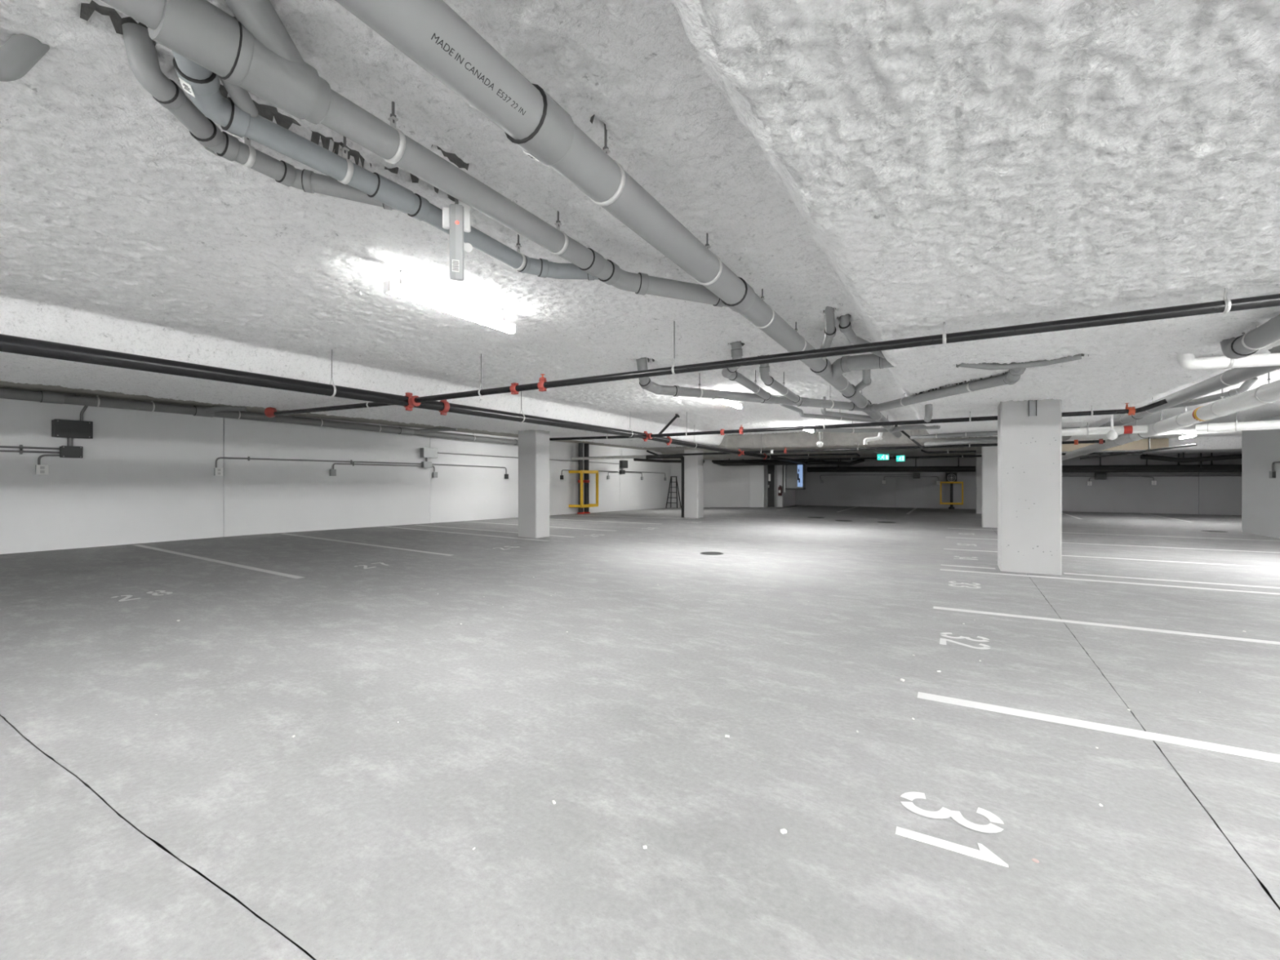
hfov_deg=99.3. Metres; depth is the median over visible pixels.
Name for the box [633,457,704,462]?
pipe
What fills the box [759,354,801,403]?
drain pipe
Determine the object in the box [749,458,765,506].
concrete column
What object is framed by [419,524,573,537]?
parking line
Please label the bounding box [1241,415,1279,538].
wall
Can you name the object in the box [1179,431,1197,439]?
strip light
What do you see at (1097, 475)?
junction box
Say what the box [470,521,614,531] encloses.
parking line
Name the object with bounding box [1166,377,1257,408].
drain pipe
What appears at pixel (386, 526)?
parking line
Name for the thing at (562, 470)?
conduit
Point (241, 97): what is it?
drain pipe
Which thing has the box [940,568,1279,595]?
parking line
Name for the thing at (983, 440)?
drain pipe
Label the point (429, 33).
drain pipe
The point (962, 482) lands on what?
guard
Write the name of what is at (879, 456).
exit sign
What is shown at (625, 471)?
conduit
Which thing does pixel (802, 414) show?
drain pipe
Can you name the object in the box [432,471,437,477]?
outlet box
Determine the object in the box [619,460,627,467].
junction box
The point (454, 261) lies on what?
print
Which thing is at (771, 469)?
door
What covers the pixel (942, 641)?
stall number
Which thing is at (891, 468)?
pipe
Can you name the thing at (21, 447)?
conduit
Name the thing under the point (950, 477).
wall fan
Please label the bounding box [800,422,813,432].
strip light
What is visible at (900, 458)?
exit sign
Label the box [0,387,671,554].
wall
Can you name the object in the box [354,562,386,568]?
stall number
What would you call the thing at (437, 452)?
conduit
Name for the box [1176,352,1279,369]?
insulated pipe
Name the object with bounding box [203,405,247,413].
drain pipe
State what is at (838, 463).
pipe
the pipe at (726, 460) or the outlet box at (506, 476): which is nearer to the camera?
the outlet box at (506, 476)
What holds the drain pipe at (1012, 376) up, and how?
attached to the drain pipe at (429, 33)
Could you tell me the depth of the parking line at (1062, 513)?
19.44 m
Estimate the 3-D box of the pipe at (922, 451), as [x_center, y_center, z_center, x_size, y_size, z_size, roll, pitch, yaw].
[9.059,-0.916,16.035,1.440,0.268,0.223,0,0,38]
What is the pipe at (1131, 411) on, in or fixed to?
hanging from the ceiling
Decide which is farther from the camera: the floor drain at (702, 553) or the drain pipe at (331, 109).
the floor drain at (702, 553)
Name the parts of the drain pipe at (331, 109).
rod, rod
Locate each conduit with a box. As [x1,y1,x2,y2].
[0,444,60,450]
[0,449,60,453]
[37,454,60,464]
[66,437,72,445]
[80,405,88,421]
[215,456,422,467]
[333,462,422,469]
[431,463,506,474]
[437,452,619,464]
[561,470,617,475]
[625,471,665,474]
[820,474,912,479]
[883,475,912,479]
[1062,475,1241,476]
[1271,461,1279,471]
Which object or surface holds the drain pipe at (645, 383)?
hanging from the ceiling
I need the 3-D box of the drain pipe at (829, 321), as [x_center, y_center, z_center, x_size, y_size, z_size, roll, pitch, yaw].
[1.750,-1.374,5.072,0.138,0.333,1.136,0,0,16]
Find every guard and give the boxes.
[568,470,598,507]
[940,481,963,504]
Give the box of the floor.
[0,505,1279,959]
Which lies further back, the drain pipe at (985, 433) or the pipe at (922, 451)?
the pipe at (922, 451)
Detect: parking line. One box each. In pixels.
[133,544,304,578]
[282,533,452,555]
[386,526,549,541]
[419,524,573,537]
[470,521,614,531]
[559,519,657,524]
[581,515,693,519]
[917,692,1279,762]
[933,606,1279,644]
[940,564,995,568]
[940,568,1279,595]
[943,548,1279,568]
[946,537,1276,552]
[956,528,1279,541]
[1062,512,1082,519]
[1064,573,1279,588]
[1144,513,1193,522]
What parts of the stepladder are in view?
rail, rail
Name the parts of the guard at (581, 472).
arm, arm, post, rail, rail, post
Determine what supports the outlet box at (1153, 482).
attached to the wall at (1214, 495)
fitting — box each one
[147,0,319,119]
[863,426,882,444]
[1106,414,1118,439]
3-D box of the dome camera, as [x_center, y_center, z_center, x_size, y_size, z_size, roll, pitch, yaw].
[4.333,-1.113,13.095,0.150,0.655,0.156,0,0,-16]
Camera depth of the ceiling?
2.62 m
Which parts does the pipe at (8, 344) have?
rod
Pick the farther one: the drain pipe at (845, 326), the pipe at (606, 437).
the pipe at (606, 437)
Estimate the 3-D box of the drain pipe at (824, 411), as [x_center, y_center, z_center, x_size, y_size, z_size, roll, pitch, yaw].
[3.755,-1.296,9.768,1.498,0.372,0.097,0,0,-33]
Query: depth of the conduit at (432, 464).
17.05 m
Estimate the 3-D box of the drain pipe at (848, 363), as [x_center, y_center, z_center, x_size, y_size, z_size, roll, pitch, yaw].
[2.303,-1.230,5.855,0.460,0.173,1.060,0,0,-28]
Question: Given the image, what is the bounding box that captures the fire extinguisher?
[777,484,782,495]
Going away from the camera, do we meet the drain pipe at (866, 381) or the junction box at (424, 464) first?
the drain pipe at (866, 381)
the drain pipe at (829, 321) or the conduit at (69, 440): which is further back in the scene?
the conduit at (69, 440)
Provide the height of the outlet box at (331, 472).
0.165 m
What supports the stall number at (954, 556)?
on the floor
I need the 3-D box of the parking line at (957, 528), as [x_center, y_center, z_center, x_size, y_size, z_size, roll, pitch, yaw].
[11.039,1.300,13.132,6.300,0.004,0.100,0,0,30]
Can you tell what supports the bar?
hanging from the ceiling
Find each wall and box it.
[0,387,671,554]
[671,458,795,507]
[795,453,1241,515]
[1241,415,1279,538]
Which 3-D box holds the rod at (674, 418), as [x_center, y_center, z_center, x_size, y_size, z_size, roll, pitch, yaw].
[0.628,-1.215,11.894,0.514,0.470,0.123,0,0,30]
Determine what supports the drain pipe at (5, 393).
hanging from the ceiling
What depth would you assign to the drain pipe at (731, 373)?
6.27 m
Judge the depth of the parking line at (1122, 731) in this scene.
2.84 m
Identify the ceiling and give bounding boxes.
[0,0,1279,459]
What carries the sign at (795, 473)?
attached to the wall at (723, 486)
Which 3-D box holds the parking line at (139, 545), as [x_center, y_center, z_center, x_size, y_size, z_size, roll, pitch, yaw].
[-6.864,1.245,8.590,5.500,0.115,0.100,0,0,30]
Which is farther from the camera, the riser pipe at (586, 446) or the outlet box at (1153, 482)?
the riser pipe at (586, 446)
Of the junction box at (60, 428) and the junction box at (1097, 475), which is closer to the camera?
the junction box at (60, 428)
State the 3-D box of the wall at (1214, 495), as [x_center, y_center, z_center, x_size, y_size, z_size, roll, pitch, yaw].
[17.409,0.000,22.904,21.500,3.400,0.300,0,0,30]
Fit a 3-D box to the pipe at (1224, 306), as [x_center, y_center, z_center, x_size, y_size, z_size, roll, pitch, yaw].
[2.718,-1.194,3.504,12.820,0.531,0.092,0,0,30]
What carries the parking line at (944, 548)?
on the floor
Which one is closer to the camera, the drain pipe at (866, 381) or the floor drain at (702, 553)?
the drain pipe at (866, 381)
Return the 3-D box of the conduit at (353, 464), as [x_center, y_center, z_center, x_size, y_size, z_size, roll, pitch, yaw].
[-6.849,-0.352,14.429,0.048,0.185,2.626,0,0,30]
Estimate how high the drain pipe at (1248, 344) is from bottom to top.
0.307 m
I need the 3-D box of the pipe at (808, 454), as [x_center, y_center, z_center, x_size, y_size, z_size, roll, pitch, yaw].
[5.918,-0.913,19.229,3.519,0.273,0.077,0,0,30]
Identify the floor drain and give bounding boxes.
[700,551,723,555]
[808,516,824,518]
[835,520,852,521]
[877,521,895,523]
[1201,530,1228,532]
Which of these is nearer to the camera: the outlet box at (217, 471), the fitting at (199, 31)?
the fitting at (199, 31)
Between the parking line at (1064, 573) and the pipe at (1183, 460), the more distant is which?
the pipe at (1183, 460)
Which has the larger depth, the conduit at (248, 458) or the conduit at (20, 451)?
the conduit at (248, 458)
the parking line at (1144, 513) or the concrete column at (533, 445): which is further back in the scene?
the parking line at (1144, 513)
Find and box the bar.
[442,198,472,281]
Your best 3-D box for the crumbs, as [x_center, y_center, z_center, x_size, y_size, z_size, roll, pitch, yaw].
[0.656,1.295,4.894,8.643,0.014,6.613,0,0,30]
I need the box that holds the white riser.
[783,465,786,492]
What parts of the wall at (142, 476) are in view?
wall panel, wall panel, wall panel, wall panel, wall panel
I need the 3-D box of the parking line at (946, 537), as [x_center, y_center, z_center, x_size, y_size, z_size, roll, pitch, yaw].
[9.658,1.300,10.754,6.300,0.004,0.100,0,0,30]
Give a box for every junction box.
[51,418,93,439]
[59,445,83,457]
[420,447,437,457]
[421,461,431,467]
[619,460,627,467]
[619,470,625,474]
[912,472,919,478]
[1094,472,1106,479]
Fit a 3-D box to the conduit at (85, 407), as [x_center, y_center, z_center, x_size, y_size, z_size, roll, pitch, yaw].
[-9.682,-1.159,9.474,0.103,0.299,0.042,0,0,-41]
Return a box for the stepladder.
[666,475,681,507]
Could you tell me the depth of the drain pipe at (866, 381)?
6.81 m
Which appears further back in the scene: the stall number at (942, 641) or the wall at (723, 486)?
the wall at (723, 486)
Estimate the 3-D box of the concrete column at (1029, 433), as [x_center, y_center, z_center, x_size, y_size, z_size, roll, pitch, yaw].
[5.606,0.060,7.860,0.700,2.520,0.675,0,0,30]
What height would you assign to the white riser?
1.300 m
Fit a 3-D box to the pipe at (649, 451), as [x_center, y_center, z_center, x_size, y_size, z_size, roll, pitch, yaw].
[1.643,-0.919,17.954,3.234,0.222,0.163,0,0,30]
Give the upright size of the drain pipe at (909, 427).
0.158 m
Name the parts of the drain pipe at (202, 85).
rod, rod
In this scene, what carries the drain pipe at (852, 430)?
hanging from the ceiling
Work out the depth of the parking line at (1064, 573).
7.00 m
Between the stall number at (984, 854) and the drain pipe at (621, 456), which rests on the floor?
the stall number at (984, 854)
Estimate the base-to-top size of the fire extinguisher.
0.505 m
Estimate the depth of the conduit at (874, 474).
26.02 m
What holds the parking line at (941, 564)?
on the floor
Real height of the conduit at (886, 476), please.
0.206 m
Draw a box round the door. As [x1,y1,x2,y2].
[766,465,776,506]
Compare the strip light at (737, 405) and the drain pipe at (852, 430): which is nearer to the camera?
the strip light at (737, 405)
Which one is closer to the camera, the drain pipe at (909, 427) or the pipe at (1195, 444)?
the drain pipe at (909, 427)
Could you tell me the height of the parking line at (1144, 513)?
0.004 m
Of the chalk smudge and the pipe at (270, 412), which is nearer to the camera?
the chalk smudge
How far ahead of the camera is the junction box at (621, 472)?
24.65 m
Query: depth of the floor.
2.61 m
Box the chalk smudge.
[1031,858,1039,862]
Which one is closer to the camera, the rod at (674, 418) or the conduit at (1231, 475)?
the rod at (674, 418)
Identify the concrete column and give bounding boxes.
[518,430,549,537]
[684,449,703,518]
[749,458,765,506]
[975,453,982,514]
[982,443,997,527]
[997,399,1062,575]
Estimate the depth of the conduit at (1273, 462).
12.23 m
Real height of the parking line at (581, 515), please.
0.044 m
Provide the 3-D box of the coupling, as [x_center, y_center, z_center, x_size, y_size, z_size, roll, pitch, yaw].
[-5.641,-1.051,8.365,0.176,0.175,0.180,0,0,30]
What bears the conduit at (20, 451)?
attached to the wall at (142, 476)
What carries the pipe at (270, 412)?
attached to the pipe at (8, 344)
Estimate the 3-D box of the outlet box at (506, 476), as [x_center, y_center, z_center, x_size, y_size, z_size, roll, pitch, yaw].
[-4.522,-0.120,18.424,0.073,0.165,0.140,0,0,30]
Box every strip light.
[383,270,515,333]
[711,399,742,408]
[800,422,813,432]
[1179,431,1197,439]
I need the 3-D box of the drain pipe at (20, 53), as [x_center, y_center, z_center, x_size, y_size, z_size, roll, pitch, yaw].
[-2.121,-1.379,1.632,0.084,0.233,0.494,0,0,35]
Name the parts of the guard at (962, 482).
rail, rail, post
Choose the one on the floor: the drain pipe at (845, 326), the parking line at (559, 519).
the parking line at (559, 519)
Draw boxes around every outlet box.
[35,464,48,475]
[213,467,222,475]
[328,469,336,475]
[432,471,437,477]
[504,474,508,479]
[1151,480,1156,484]
[1269,471,1275,478]
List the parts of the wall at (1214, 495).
wall panel, wall panel, wall panel, wall panel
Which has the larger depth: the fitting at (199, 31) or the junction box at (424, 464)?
the junction box at (424, 464)
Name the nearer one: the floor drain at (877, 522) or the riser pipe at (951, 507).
the floor drain at (877, 522)
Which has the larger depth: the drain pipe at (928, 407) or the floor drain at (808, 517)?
the floor drain at (808, 517)
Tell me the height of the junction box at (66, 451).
0.202 m
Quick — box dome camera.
[815,420,824,447]
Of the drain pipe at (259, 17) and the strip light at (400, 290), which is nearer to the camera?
the drain pipe at (259, 17)
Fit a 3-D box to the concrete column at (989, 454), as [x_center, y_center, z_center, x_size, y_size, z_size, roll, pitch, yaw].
[9.807,0.060,15.062,0.570,2.520,0.500,0,0,30]
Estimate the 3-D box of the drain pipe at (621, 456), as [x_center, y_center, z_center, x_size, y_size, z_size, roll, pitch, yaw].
[-0.558,-0.953,20.244,5.001,0.334,0.118,0,0,31]
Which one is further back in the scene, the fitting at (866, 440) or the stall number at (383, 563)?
the fitting at (866, 440)
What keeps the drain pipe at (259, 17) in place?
attached to the fitting at (199, 31)
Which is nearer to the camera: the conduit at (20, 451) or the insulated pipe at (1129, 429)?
the conduit at (20, 451)
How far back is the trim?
18.77 m
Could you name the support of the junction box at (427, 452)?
attached to the wall at (142, 476)
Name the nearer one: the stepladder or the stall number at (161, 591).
the stall number at (161, 591)
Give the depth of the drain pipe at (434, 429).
15.23 m
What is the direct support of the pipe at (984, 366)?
attached to the ceiling
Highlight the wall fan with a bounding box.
[946,472,956,481]
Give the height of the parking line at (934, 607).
0.004 m
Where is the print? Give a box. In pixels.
[452,261,458,271]
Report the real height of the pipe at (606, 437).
0.227 m
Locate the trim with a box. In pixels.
[1062,438,1168,451]
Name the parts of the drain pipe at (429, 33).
rod, rod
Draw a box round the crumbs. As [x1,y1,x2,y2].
[155,573,1245,849]
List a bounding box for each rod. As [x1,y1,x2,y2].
[657,413,679,434]
[894,425,924,448]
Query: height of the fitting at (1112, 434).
0.705 m
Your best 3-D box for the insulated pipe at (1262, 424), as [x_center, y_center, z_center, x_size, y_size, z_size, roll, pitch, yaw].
[11.664,-1.188,9.878,0.181,0.544,2.202,0,0,-39]
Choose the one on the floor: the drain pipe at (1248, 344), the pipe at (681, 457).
the pipe at (681, 457)
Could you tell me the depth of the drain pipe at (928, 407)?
8.03 m
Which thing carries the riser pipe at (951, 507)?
on the floor
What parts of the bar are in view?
stem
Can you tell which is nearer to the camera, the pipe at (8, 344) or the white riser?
the pipe at (8, 344)
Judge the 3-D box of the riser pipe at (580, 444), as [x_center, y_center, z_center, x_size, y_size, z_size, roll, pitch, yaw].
[-2.358,-0.035,21.723,0.292,2.889,0.300,0,0,30]
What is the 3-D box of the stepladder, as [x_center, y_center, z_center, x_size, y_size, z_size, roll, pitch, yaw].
[1.768,0.634,28.436,0.660,1.661,0.753,0,0,22]
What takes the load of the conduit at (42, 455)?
attached to the wall at (142, 476)
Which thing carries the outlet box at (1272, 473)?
attached to the wall at (1260, 494)
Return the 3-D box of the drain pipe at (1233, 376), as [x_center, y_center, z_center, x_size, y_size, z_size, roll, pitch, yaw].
[8.324,-1.259,8.870,0.234,0.403,9.305,0,0,32]
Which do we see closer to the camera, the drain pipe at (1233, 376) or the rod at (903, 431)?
the drain pipe at (1233, 376)
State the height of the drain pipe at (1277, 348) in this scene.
0.271 m
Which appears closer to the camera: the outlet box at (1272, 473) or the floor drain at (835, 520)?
the outlet box at (1272, 473)
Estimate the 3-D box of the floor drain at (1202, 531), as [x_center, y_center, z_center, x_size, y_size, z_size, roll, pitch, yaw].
[14.529,1.296,13.765,0.492,0.007,0.492,0,0,30]
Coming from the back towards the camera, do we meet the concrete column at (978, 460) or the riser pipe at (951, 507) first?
the riser pipe at (951, 507)
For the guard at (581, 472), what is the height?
1.460 m
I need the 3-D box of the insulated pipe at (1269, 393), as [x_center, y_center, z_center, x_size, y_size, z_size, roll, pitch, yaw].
[10.854,-1.066,12.315,0.236,0.788,17.003,0,0,30]
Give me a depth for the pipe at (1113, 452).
19.70 m
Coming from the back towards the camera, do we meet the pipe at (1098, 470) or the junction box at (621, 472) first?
the junction box at (621, 472)
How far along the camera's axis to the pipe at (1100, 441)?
14.84 m
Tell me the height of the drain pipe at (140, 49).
0.228 m
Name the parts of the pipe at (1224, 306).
rod, rod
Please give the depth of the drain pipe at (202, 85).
2.22 m
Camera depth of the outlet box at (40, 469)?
9.04 m
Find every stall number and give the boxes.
[111,590,172,601]
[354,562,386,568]
[895,791,1008,866]
[939,632,990,648]
[947,581,981,588]
[954,555,977,559]
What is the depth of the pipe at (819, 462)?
25.65 m
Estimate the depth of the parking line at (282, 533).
10.43 m
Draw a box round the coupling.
[264,407,276,417]
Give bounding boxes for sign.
[785,464,805,489]
[876,453,888,460]
[896,452,906,462]
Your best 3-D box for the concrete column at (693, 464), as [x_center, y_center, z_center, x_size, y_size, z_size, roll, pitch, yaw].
[1.867,0.061,18.864,0.520,2.522,0.500,0,0,30]
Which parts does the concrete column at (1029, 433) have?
slot plate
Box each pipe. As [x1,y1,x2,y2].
[0,33,49,81]
[0,333,807,463]
[0,387,518,444]
[101,0,727,306]
[121,22,397,210]
[172,50,599,280]
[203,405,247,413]
[217,75,257,117]
[224,0,304,62]
[264,400,391,417]
[334,0,901,438]
[413,288,1279,403]
[419,427,457,432]
[549,433,634,440]
[570,449,684,460]
[577,442,584,514]
[583,443,590,513]
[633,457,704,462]
[635,357,865,411]
[645,455,684,517]
[646,449,731,456]
[650,399,1167,437]
[711,459,805,462]
[712,458,822,466]
[721,341,771,399]
[743,434,1105,453]
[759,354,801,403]
[770,451,860,457]
[779,404,876,422]
[791,451,1142,461]
[807,453,1241,471]
[808,457,864,465]
[814,421,888,433]
[820,306,835,360]
[820,396,875,420]
[831,353,893,380]
[839,313,884,358]
[854,368,871,392]
[862,368,1026,412]
[888,424,940,432]
[910,426,1079,439]
[920,447,976,453]
[924,404,932,422]
[924,437,997,446]
[948,483,954,509]
[955,353,1081,369]
[1062,372,1279,460]
[1062,422,1147,435]
[1062,453,1241,472]
[1080,437,1196,459]
[1098,349,1279,426]
[1140,452,1241,462]
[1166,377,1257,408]
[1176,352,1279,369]
[1195,412,1279,432]
[1219,314,1279,359]
[1267,345,1279,352]

